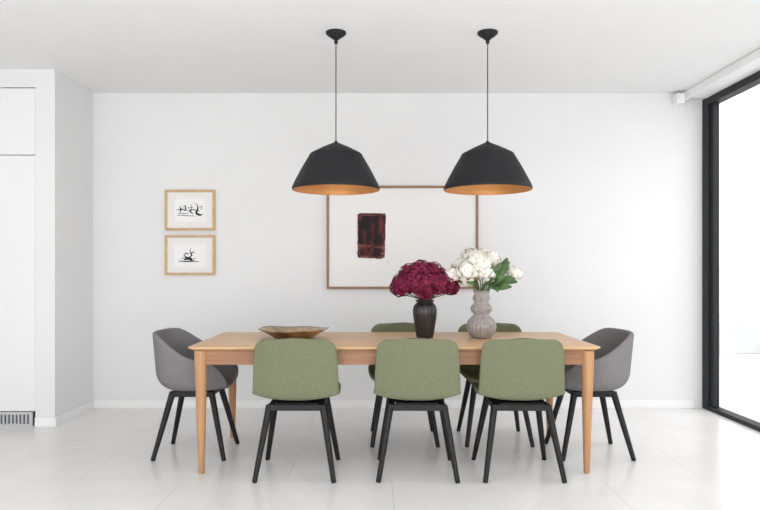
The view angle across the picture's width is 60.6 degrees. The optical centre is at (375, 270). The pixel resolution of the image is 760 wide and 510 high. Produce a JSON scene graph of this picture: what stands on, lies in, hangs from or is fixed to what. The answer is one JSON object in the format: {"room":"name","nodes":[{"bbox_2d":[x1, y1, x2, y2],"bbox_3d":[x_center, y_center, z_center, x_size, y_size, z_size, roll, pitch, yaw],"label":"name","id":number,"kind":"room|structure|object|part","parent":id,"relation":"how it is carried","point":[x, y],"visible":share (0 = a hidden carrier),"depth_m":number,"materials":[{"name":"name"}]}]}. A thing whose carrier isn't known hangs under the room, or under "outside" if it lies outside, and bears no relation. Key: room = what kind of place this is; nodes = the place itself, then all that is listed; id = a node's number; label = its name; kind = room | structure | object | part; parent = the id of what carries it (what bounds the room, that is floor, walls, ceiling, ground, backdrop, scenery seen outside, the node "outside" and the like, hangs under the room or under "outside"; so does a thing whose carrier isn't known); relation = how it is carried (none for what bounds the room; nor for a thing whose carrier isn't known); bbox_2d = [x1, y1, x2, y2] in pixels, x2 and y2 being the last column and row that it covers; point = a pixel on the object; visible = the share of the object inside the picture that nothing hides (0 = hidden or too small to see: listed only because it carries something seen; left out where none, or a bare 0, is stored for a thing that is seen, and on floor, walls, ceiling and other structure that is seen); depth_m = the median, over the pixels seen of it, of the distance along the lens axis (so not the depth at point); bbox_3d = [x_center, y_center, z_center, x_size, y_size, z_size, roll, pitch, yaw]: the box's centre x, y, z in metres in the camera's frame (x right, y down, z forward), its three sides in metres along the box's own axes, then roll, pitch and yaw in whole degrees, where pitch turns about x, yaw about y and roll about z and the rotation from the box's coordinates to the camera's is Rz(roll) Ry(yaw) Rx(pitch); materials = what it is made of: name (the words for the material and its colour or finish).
{"room":"dining room","nodes":[
{"label":"dining room","id":0,"kind":"room"},
{"bbox_2d":[0,69,34,87],"bbox_3d":[-3.615,-1.490,5.460,1.970,0.140,0.880,0,0,0],"label":"bulkhead","id":1,"kind":"object","parent":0,"point":[9,78],"visible":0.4,"depth_m":5.02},
{"bbox_2d":[35,69,92,416],"bbox_3d":[-2.555,-0.180,5.460,0.150,2.760,0.880,0,0,0],"label":"wall","id":2,"kind":"structure","parent":0,"point":[63,107],"depth_m":5.14,"materials":[{"name":"paint"}]},
{"bbox_2d":[35,417,54,426],"bbox_3d":[-2.555,1.165,5.013,0.150,0.070,0.014,0,0,0],"label":"baseboard","id":3,"kind":"structure","parent":2,"relation":"attached to","point":[39,421],"depth_m":5.01,"materials":[{"name":"white"}]},
{"bbox_2d":[54,400,93,426],"bbox_3d":[-2.473,1.165,5.353,0.014,0.070,0.694,0,0,0],"label":"baseboard","id":4,"kind":"structure","parent":2,"relation":"attached to","point":[75,412],"depth_m":5.30,"materials":[{"name":"white"}]},
{"bbox_2d":[0,408,759,509],"bbox_3d":[-0.810,1.260,1.450,7.580,0.120,8.900,0,0,0],"label":"floor","id":5,"kind":"structure","parent":0,"point":[98,458],"depth_m":4.05,"materials":[{"name":"tile"}]},
{"bbox_2d":[0,88,34,425],"bbox_3d":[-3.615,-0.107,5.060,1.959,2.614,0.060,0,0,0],"label":"tall cabinet","id":6,"kind":"object","parent":5,"relation":"on","point":[17,105],"visible":0.8,"depth_m":5.03,"materials":[{"name":"white paint"}]},
{"bbox_2d":[0,411,34,425],"bbox_3d":[-3.627,1.145,5.060,1.937,0.109,0.060,0,0,0],"label":"ventilation grille","id":7,"kind":"object","parent":6,"relation":"attached to","point":[7,418],"depth_m":5.03,"materials":[{"name":"silver metal"}]},
{"bbox_3d":[-3.126,-1.157,5.060,0.979,0.514,0.060,0,0,0],"label":"door","id":8,"kind":"part","parent":6,"relation":"part of","materials":[{"name":"white paint"}]},
{"bbox_2d":[151,328,238,460],"bbox_3d":[-1.200,0.797,4.310,0.505,0.812,0.641,0,0,0],"label":"armchair","id":9,"kind":"object","parent":5,"relation":"on","point":[174,361],"visible":0.72,"depth_m":4.13,"materials":[{"name":"grey fabric"}]},
{"bbox_3d":[-1.185,0.986,4.310,0.474,0.435,0.435,0,0,0],"label":"leg frame","id":10,"kind":"part","parent":9,"relation":"part of","materials":[{"name":"black wood"}]},
{"bbox_2d":[252,338,340,482],"bbox_3d":[-0.464,0.793,3.916,0.510,0.820,0.497,0,0,0],"label":"dining chair","id":11,"kind":"object","parent":5,"relation":"on","point":[298,374],"visible":1,"depth_m":3.72,"materials":[{"name":"green fabric"}]},
{"bbox_3d":[-0.464,0.985,3.905,0.476,0.435,0.474,0,0,0],"label":"leg frame","id":12,"kind":"part","parent":11,"relation":"part of","materials":[{"name":"black wood"}]},
{"bbox_2d":[188,332,600,473],"bbox_3d":[0.108,0.823,4.275,2.436,0.755,0.950,0,0,0],"label":"dining table","id":13,"kind":"object","parent":5,"relation":"on","point":[225,348],"visible":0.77,"depth_m":3.85,"materials":[{"name":"brown wood"}]},
{"bbox_3d":[-1.040,0.836,3.857,0.074,0.729,0.074,0,0,0],"label":"leg","id":14,"kind":"part","parent":13,"relation":"part of","materials":[{"name":"brown wood"}]},
{"bbox_3d":[-1.040,0.836,4.693,0.074,0.729,0.074,0,0,0],"label":"leg","id":15,"kind":"part","parent":13,"relation":"part of","materials":[{"name":"brown wood"}]},
{"bbox_2d":[258,326,329,338],"bbox_3d":[-0.541,0.408,4.303,0.470,0.073,0.409,0,0,0],"label":"wooden bowl","id":16,"kind":"object","parent":13,"relation":"on","point":[278,332],"visible":0.94,"depth_m":4.22,"materials":[{"name":"brown wood"}]},
{"bbox_2d":[389,259,459,338],"bbox_3d":[0.325,0.184,4.330,0.473,0.522,0.334,0,0,0],"label":"flower vase","id":17,"kind":"object","parent":13,"relation":"on","point":[423,279],"visible":0.99,"depth_m":4.25,"materials":[{"name":"black"}]},
{"bbox_2d":[443,247,522,338],"bbox_3d":[0.707,0.142,4.298,0.531,0.605,0.322,0,0,0],"label":"flower vase","id":18,"kind":"object","parent":13,"relation":"on","point":[482,263],"visible":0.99,"depth_m":4.25,"materials":[{"name":"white plant"}]},
{"bbox_3d":[1.256,0.836,4.693,0.074,0.729,0.074,0,0,0],"label":"leg","id":19,"kind":"part","parent":13,"relation":"part of","materials":[{"name":"brown wood"}]},
{"bbox_3d":[1.256,0.836,3.857,0.074,0.729,0.074,0,0,0],"label":"leg","id":20,"kind":"part","parent":13,"relation":"part of","materials":[{"name":"brown wood"}]},
{"bbox_2d":[368,322,439,447],"bbox_3d":[0.198,0.793,4.634,0.510,0.821,0.497,0,0,0],"label":"dining chair","id":21,"kind":"object","parent":5,"relation":"on","point":[400,326],"visible":0.16,"depth_m":4.62,"materials":[{"name":"green fabric"}]},
{"bbox_3d":[0.198,0.986,4.645,0.476,0.435,0.474,0,0,0],"label":"leg frame","id":22,"kind":"part","parent":21,"relation":"part of","materials":[{"name":"black wood"}]},
{"bbox_2d":[374,338,460,483],"bbox_3d":[0.242,0.793,3.916,0.510,0.821,0.497,0,0,1],"label":"dining chair","id":23,"kind":"object","parent":5,"relation":"on","point":[416,374],"visible":1,"depth_m":3.72,"materials":[{"name":"green fabric"}]},
{"bbox_3d":[0.242,0.986,3.905,0.476,0.435,0.474,0,0,1],"label":"leg frame","id":24,"kind":"part","parent":23,"relation":"part of","materials":[{"name":"black wood"}]},
{"bbox_2d":[457,323,534,447],"bbox_3d":[0.842,0.793,4.634,0.510,0.821,0.497,0,0,0],"label":"dining chair","id":25,"kind":"object","parent":5,"relation":"on","point":[470,372],"visible":0.26,"depth_m":4.62,"materials":[{"name":"green fabric"}]},
{"bbox_3d":[0.842,0.986,4.645,0.476,0.435,0.474,0,0,0],"label":"leg frame","id":26,"kind":"part","parent":25,"relation":"part of","materials":[{"name":"black wood"}]},
{"bbox_2d":[471,338,566,482],"bbox_3d":[0.844,0.793,3.916,0.510,0.821,0.497,0,0,0],"label":"dining chair","id":27,"kind":"object","parent":5,"relation":"on","point":[516,374],"visible":1,"depth_m":3.72,"materials":[{"name":"green fabric"}]},
{"bbox_3d":[0.844,0.986,3.905,0.476,0.435,0.474,0,0,0],"label":"leg frame","id":28,"kind":"part","parent":27,"relation":"part of","materials":[{"name":"black wood"}]},
{"bbox_2d":[545,328,635,460],"bbox_3d":[1.420,0.797,4.310,0.505,0.812,0.641,0,0,0],"label":"armchair","id":29,"kind":"object","parent":5,"relation":"on","point":[612,361],"visible":0.59,"depth_m":4.12,"materials":[{"name":"grey fabric"}]},
{"bbox_3d":[1.405,0.986,4.310,0.474,0.435,0.435,0,0,0],"label":"leg frame","id":30,"kind":"part","parent":29,"relation":"part of","materials":[{"name":"black wood"}]},
{"bbox_2d":[0,0,759,92],"bbox_3d":[-0.810,-1.620,1.450,7.580,0.120,8.900,0,0,0],"label":"ceiling","id":31,"kind":"structure","parent":0,"point":[104,46],"depth_m":4.50,"materials":[{"name":"paint"}]},
{"bbox_2d":[292,29,379,194],"bbox_3d":[-0.262,-1.044,4.250,0.574,1.032,0.574,0,0,0],"label":"pendant lamp","id":32,"kind":"object","parent":31,"relation":"hanging from","point":[335,168],"visible":1,"depth_m":4.09,"materials":[{"name":"black metal"}]},
{"bbox_3d":[-0.262,-1.180,4.250,0.006,0.680,0.006,0,0,0],"label":"cord","id":33,"kind":"part","parent":32,"relation":"part of","materials":[{"name":"black plastic"}]},
{"bbox_3d":[-0.262,-0.689,4.250,0.574,0.322,0.574,0,0,0],"label":"lamp shade","id":34,"kind":"part","parent":32,"relation":"part of","materials":[{"name":"black metal"}]},
{"bbox_2d":[444,29,532,194],"bbox_3d":[0.730,-1.044,4.250,0.574,1.032,0.574,0,0,0],"label":"pendant lamp","id":35,"kind":"object","parent":31,"relation":"hanging from","point":[488,168],"visible":1,"depth_m":4.09,"materials":[{"name":"black metal"}]},
{"bbox_3d":[0.730,-1.180,4.250,0.006,0.680,0.006,0,0,0],"label":"cord","id":36,"kind":"part","parent":35,"relation":"part of","materials":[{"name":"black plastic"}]},
{"bbox_3d":[0.730,-0.689,4.250,0.574,0.322,0.574,0,0,0],"label":"lamp shade","id":37,"kind":"part","parent":35,"relation":"part of","materials":[{"name":"black metal"}]},
{"bbox_2d":[93,93,701,407],"bbox_3d":[0.250,-0.180,5.800,5.460,2.760,0.200,0,0,0],"label":"wall","id":38,"kind":"structure","parent":0,"point":[607,233],"depth_m":5.70,"materials":[{"name":"paint"}]},
{"bbox_2d":[165,190,214,229],"bbox_3d":[-1.625,-0.531,5.685,0.437,0.353,0.030,0,0,0],"label":"framed picture","id":39,"kind":"object","parent":38,"relation":"attached to","point":[184,209],"visible":1,"depth_m":5.68,"materials":[{"name":"white paper"}]},
{"bbox_2d":[165,235,214,274],"bbox_3d":[-1.625,-0.139,5.685,0.437,0.347,0.030,0,0,0],"label":"framed picture","id":40,"kind":"object","parent":38,"relation":"attached to","point":[184,254],"visible":1,"depth_m":5.68,"materials":[{"name":"white paper"}]},
{"bbox_2d":[94,400,693,407],"bbox_3d":[0.157,1.165,5.693,5.246,0.070,0.014,0,0,0],"label":"baseboard","id":41,"kind":"structure","parent":38,"relation":"attached to","point":[97,403],"depth_m":5.69,"materials":[{"name":"white"}]},
{"bbox_2d":[327,186,477,288],"bbox_3d":[0.231,-0.293,5.683,1.322,0.900,0.035,0,0,0],"label":"framed picture","id":42,"kind":"object","parent":38,"relation":"attached to","point":[370,237],"visible":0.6,"depth_m":5.68,"materials":[{"name":"white paper"}]},
{"bbox_2d":[357,213,385,258],"bbox_3d":[-0.038,-0.306,5.675,0.254,0.402,0.001,0,0,0],"label":"print","id":43,"kind":"object","parent":42,"relation":"attached to","point":[371,227],"depth_m":5.67},
{"bbox_3d":[2.920,-1.530,1.350,0.120,0.060,8.700,0,0,0],"label":"wall","id":44,"kind":"structure","parent":0,"visible":0},
{"bbox_2d":[702,71,759,431],"bbox_3d":[2.905,-0.150,1.350,0.090,2.700,8.700,0,0,0],"label":"window","id":45,"kind":"structure","parent":44,"relation":"in","point":[710,105],"depth_m":5.56,"materials":[{"name":"black metal"}]},
{"bbox_2d":[673,48,759,105],"bbox_3d":[2.727,-1.502,1.349,0.263,0.113,8.698,0,0,0],"label":"roller blind","id":46,"kind":"object","parent":45,"relation":"attached to","point":[748,65],"visible":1,"depth_m":5.10,"materials":[{"name":"white fabric"}]},
{"label":"outside","id":47,"kind":"structure","parent":0,"visible":0},
{"bbox_2d":[719,354,759,422],"bbox_3d":[8.490,1.330,4.500,11.020,0.140,23.000,0,0,0],"label":"ground","id":48,"kind":"structure","parent":47,"point":[739,393],"depth_m":7.03,"materials":[{"name":"white"}]},
{"bbox_2d":[719,122,759,317],"bbox_3d":[8.490,-0.870,11.150,11.020,4.260,0.300,0,0,0],"label":"wall","id":49,"kind":"structure","parent":48,"relation":"on","point":[746,134],"depth_m":11.00,"materials":[{"name":"white"}]},
{"bbox_2d":[719,84,759,375],"bbox_3d":[6.300,-0.620,9.035,4.200,3.760,2.470,0,0,0],"label":"pergola","id":50,"kind":"object","parent":48,"relation":"on","point":[745,106],"visible":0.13,"depth_m":7.80,"materials":[{"name":"white"}]},
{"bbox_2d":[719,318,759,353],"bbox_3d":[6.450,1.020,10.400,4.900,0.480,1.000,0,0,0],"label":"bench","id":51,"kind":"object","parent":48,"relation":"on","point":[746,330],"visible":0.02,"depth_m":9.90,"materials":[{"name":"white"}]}
]}

